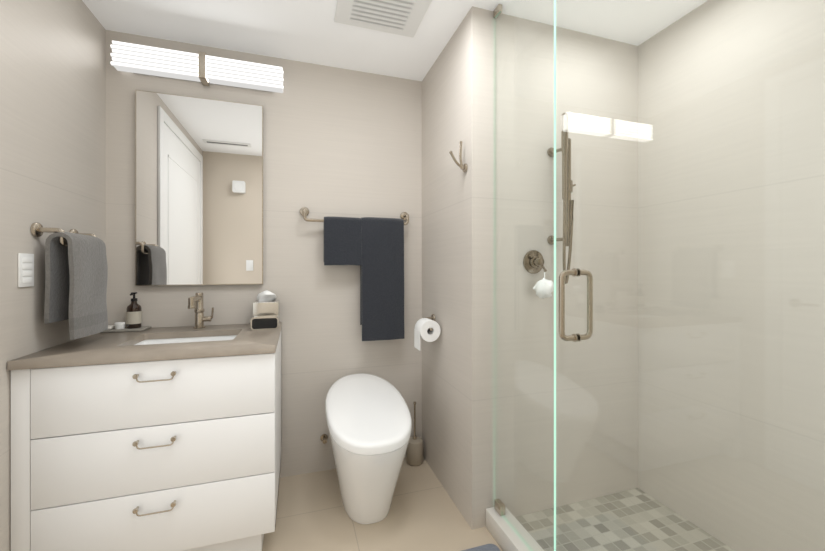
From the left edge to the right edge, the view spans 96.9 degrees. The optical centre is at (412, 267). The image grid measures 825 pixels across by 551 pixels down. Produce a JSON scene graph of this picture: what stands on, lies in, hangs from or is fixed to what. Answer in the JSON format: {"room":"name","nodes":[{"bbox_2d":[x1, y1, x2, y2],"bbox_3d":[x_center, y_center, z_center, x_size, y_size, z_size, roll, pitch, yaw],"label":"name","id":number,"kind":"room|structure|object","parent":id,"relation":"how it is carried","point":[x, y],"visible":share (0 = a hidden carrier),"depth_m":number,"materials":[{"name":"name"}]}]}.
{"room":"bathroom","nodes":[
{"label":"bathroom","id":0,"kind":"room"},
{"bbox_2d":[0,0,105,550],"bbox_3d":[-1.302,0.000,0.856,0.100,2.440,2.300,0,0,-18],"label":"wall","id":1,"kind":"structure","parent":0,"point":[52,113],"depth_m":1.40,"materials":[{"name":"paint"}]},
{"bbox_2d":[18,253,33,286],"bbox_3d":[-1.390,0.008,1.316,0.008,0.120,0.074,0,0,-18],"label":"switch plate","id":2,"kind":"object","parent":1,"relation":"attached to","point":[25,270],"depth_m":1.31,"materials":[{"name":"white plastic"}]},
{"bbox_2d":[30,223,107,339],"bbox_3d":[-1.380,0.051,1.502,0.140,0.443,0.291,0,0,-18],"label":"towel rail","id":3,"kind":"object","parent":1,"relation":"attached to","point":[76,271],"depth_m":1.43,"materials":[{"name":"grey fabric"}]},
{"bbox_2d":[106,30,421,477],"bbox_3d":[-0.819,0.000,2.164,1.812,2.440,0.100,0,0,-18],"label":"wall","id":4,"kind":"structure","parent":0,"point":[339,142],"depth_m":2.17,"materials":[{"name":"paint"}]},
{"bbox_2d":[110,40,283,92],"bbox_3d":[-1.119,-1.067,1.964,0.806,0.137,0.096,0,0,-18],"label":"sconce","id":5,"kind":"object","parent":4,"relation":"attached to","point":[203,68],"depth_m":1.92,"materials":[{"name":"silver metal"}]},
{"bbox_2d":[135,90,262,285],"bbox_3d":[-1.143,-0.414,1.991,0.610,1.012,0.029,0,0,-18],"label":"mirror","id":6,"kind":"object","parent":4,"relation":"attached to","point":[198,191],"depth_m":1.97,"materials":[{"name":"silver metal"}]},
{"bbox_2d":[300,207,408,340],"bbox_3d":[-0.329,0.036,2.202,0.669,0.792,0.121,0,0,-18],"label":"towel rail","id":7,"kind":"object","parent":4,"relation":"attached to","point":[372,248],"depth_m":2.18,"materials":[{"name":"grey fabric"}]},
{"bbox_2d":[262,457,502,550],"bbox_3d":[0.042,1.270,1.283,2.920,0.100,2.300,0,0,-18],"label":"floor","id":8,"kind":"structure","parent":0,"point":[424,514],"depth_m":1.76,"materials":[{"name":"tile"}]},
{"bbox_2d":[7,322,281,550],"bbox_3d":[-1.061,0.767,1.672,0.847,0.904,0.687,0,0,-18],"label":"bathroom vanity","id":9,"kind":"object","parent":8,"relation":"on","point":[160,439],"depth_m":1.37,"materials":[{"name":"white paint"}]},
{"bbox_2d":[100,326,150,332],"bbox_3d":[-1.447,0.310,1.844,0.189,0.009,0.106,0,0,-18],"label":"tray","id":10,"kind":"object","parent":9,"relation":"on","point":[142,328],"depth_m":1.81,"materials":[{"name":"grey stone"}]},
{"bbox_2d":[107,325,114,329],"bbox_3d":[-1.510,0.296,1.820,0.034,0.016,0.058,0,0,-18],"label":"soap bar","id":11,"kind":"object","parent":10,"relation":"on","point":[110,327],"depth_m":1.81,"materials":[{"name":"white"}]},
{"bbox_2d":[114,322,124,328],"bbox_3d":[-1.467,0.289,1.832,0.043,0.032,0.043,0,0,-18],"label":"jar","id":12,"kind":"object","parent":10,"relation":"on","point":[119,325],"depth_m":1.82,"materials":[{"name":"white ceramic"}]},
{"bbox_2d":[126,292,141,328],"bbox_3d":[-1.421,0.214,1.866,0.063,0.180,0.063,0,0,-18],"label":"soap bottle","id":13,"kind":"object","parent":10,"relation":"on","point":[134,314],"depth_m":1.84,"materials":[{"name":"brown glass"}]},
{"bbox_2d":[188,293,213,328],"bbox_3d":[-1.080,0.222,1.865,0.096,0.185,0.190,0,0,-18],"label":"faucet","id":14,"kind":"object","parent":9,"relation":"on","point":[195,302],"depth_m":1.91,"materials":[{"name":"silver metal"}]},
{"bbox_2d":[250,315,278,330],"bbox_3d":[-0.757,0.281,1.880,0.133,0.066,0.061,0,0,-18],"label":"desk clock","id":15,"kind":"object","parent":9,"relation":"on","point":[268,322],"depth_m":1.85,"materials":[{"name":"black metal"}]},
{"bbox_2d":[252,290,279,322],"bbox_3d":[-0.810,0.219,2.031,0.132,0.190,0.132,0,0,-18],"label":"tissue box","id":16,"kind":"object","parent":9,"relation":"on","point":[266,302],"depth_m":1.98,"materials":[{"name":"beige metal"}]},
{"bbox_2d":[320,373,411,523],"bbox_3d":[-0.245,0.929,1.918,0.420,0.580,0.709,0,0,-18],"label":"toilet","id":17,"kind":"object","parent":8,"relation":"on","point":[369,420],"depth_m":1.71,"materials":[{"name":"white ceramic"}]},
{"bbox_2d":[406,401,422,465],"bbox_3d":[0.014,1.029,2.297,0.108,0.380,0.108,0,0,-18],"label":"toilet brush","id":18,"kind":"object","parent":8,"relation":"on","point":[414,453],"depth_m":2.26,"materials":[{"name":"silver metal"}]},
{"bbox_2d":[462,544,499,550],"bbox_3d":[0.239,1.213,1.143,0.512,0.012,0.815,0,0,-18],"label":"bath mat","id":19,"kind":"object","parent":8,"relation":"on","point":[489,547],"depth_m":1.57,"materials":[{"name":"grey fabric"}]},
{"bbox_2d":[486,506,543,550],"bbox_3d":[0.599,1.176,1.082,0.100,0.088,1.376,0,0,-18],"label":"shower curb","id":20,"kind":"object","parent":8,"relation":"on","point":[504,534],"depth_m":1.59,"materials":[{"name":"white stone"}]},
{"bbox_2d":[493,0,555,550],"bbox_3d":[0.456,-0.044,1.534,0.028,2.349,0.423,0,0,-18],"label":"glass panel","id":21,"kind":"object","parent":20,"relation":"on","point":[499,506],"depth_m":1.48,"materials":[{"name":"green"}]},
{"bbox_2d":[515,488,734,550],"bbox_3d":[1.047,1.214,1.224,0.837,0.012,1.378,0,0,-18],"label":"shower floor mosaic","id":22,"kind":"object","parent":8,"relation":"on","point":[650,522],"depth_m":1.70},
{"bbox_2d":[82,0,707,80],"bbox_3d":[0.042,-1.270,1.283,2.920,0.100,2.300,0,0,-18],"label":"ceiling","id":23,"kind":"structure","parent":0,"point":[310,31],"depth_m":1.84,"materials":[{"name":"white paint"}]},
{"bbox_2d":[334,0,431,37],"bbox_3d":[-0.146,-1.211,1.716,0.410,0.017,0.300,0,0,-18],"label":"ceiling vent","id":24,"kind":"object","parent":23,"relation":"in","point":[402,17],"depth_m":1.74,"materials":[{"name":"white plastic"}]},
{"bbox_2d":[422,6,637,529],"bbox_3d":[0.682,0.000,2.262,1.108,2.440,0.820,0,0,-18],"label":"wall","id":25,"kind":"structure","parent":0,"point":[460,394],"depth_m":1.85,"materials":[{"name":"tile"}]},
{"bbox_2d":[414,314,440,350],"bbox_3d":[0.082,0.364,2.095,0.134,0.180,0.174,0,0,-18],"label":"toilet paper holder","id":26,"kind":"object","parent":25,"relation":"attached to","point":[427,329],"depth_m":2.03,"materials":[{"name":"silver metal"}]},
{"bbox_2d":[449,141,467,171],"bbox_3d":[0.216,-0.536,1.752,0.086,0.149,0.042,0,0,-18],"label":"robe hook","id":27,"kind":"object","parent":25,"relation":"attached to","point":[463,167],"depth_m":1.75,"materials":[{"name":"silver metal"}]},
{"bbox_2d":[523,250,546,273],"bbox_3d":[0.605,-0.030,1.774,0.116,0.116,0.061,0,0,-18],"label":"shower valve","id":28,"kind":"object","parent":25,"relation":"attached to","point":[532,254],"depth_m":1.78,"materials":[{"name":"silver metal"}]},
{"bbox_2d":[533,272,553,298],"bbox_3d":[0.627,0.085,1.744,0.094,0.132,0.080,0,0,-18],"label":"bath pouf","id":29,"kind":"object","parent":28,"relation":"hanging from","point":[543,294],"depth_m":1.72,"materials":[{"name":"white plastic"}]},
{"bbox_2d":[547,113,575,283],"bbox_3d":[0.739,-0.327,1.785,0.098,0.808,0.122,0,0,-18],"label":"slide rail","id":30,"kind":"object","parent":25,"relation":"attached to","point":[568,222],"depth_m":1.74,"materials":[{"name":"silver metal"}]},
{"bbox_2d":[638,0,824,550],"bbox_3d":[1.510,0.000,1.318,0.100,2.440,1.480,0,0,-18],"label":"wall","id":31,"kind":"structure","parent":0,"point":[799,246],"depth_m":1.56,"materials":[{"name":"tile"}]},
{"bbox_3d":[0.375,0.000,0.234,2.720,2.440,0.100,0,0,-18],"label":"wall","id":32,"kind":"structure","parent":0,"visible":0},
{"bbox_2d":[555,0,824,550],"bbox_3d":[0.664,-0.032,0.876,0.135,2.307,0.945,0,0,-18],"label":"shower glass door","id":33,"kind":"structure","parent":32,"relation":"attached to","point":[577,272],"depth_m":0.91,"materials":[{"name":"green"}]}
]}

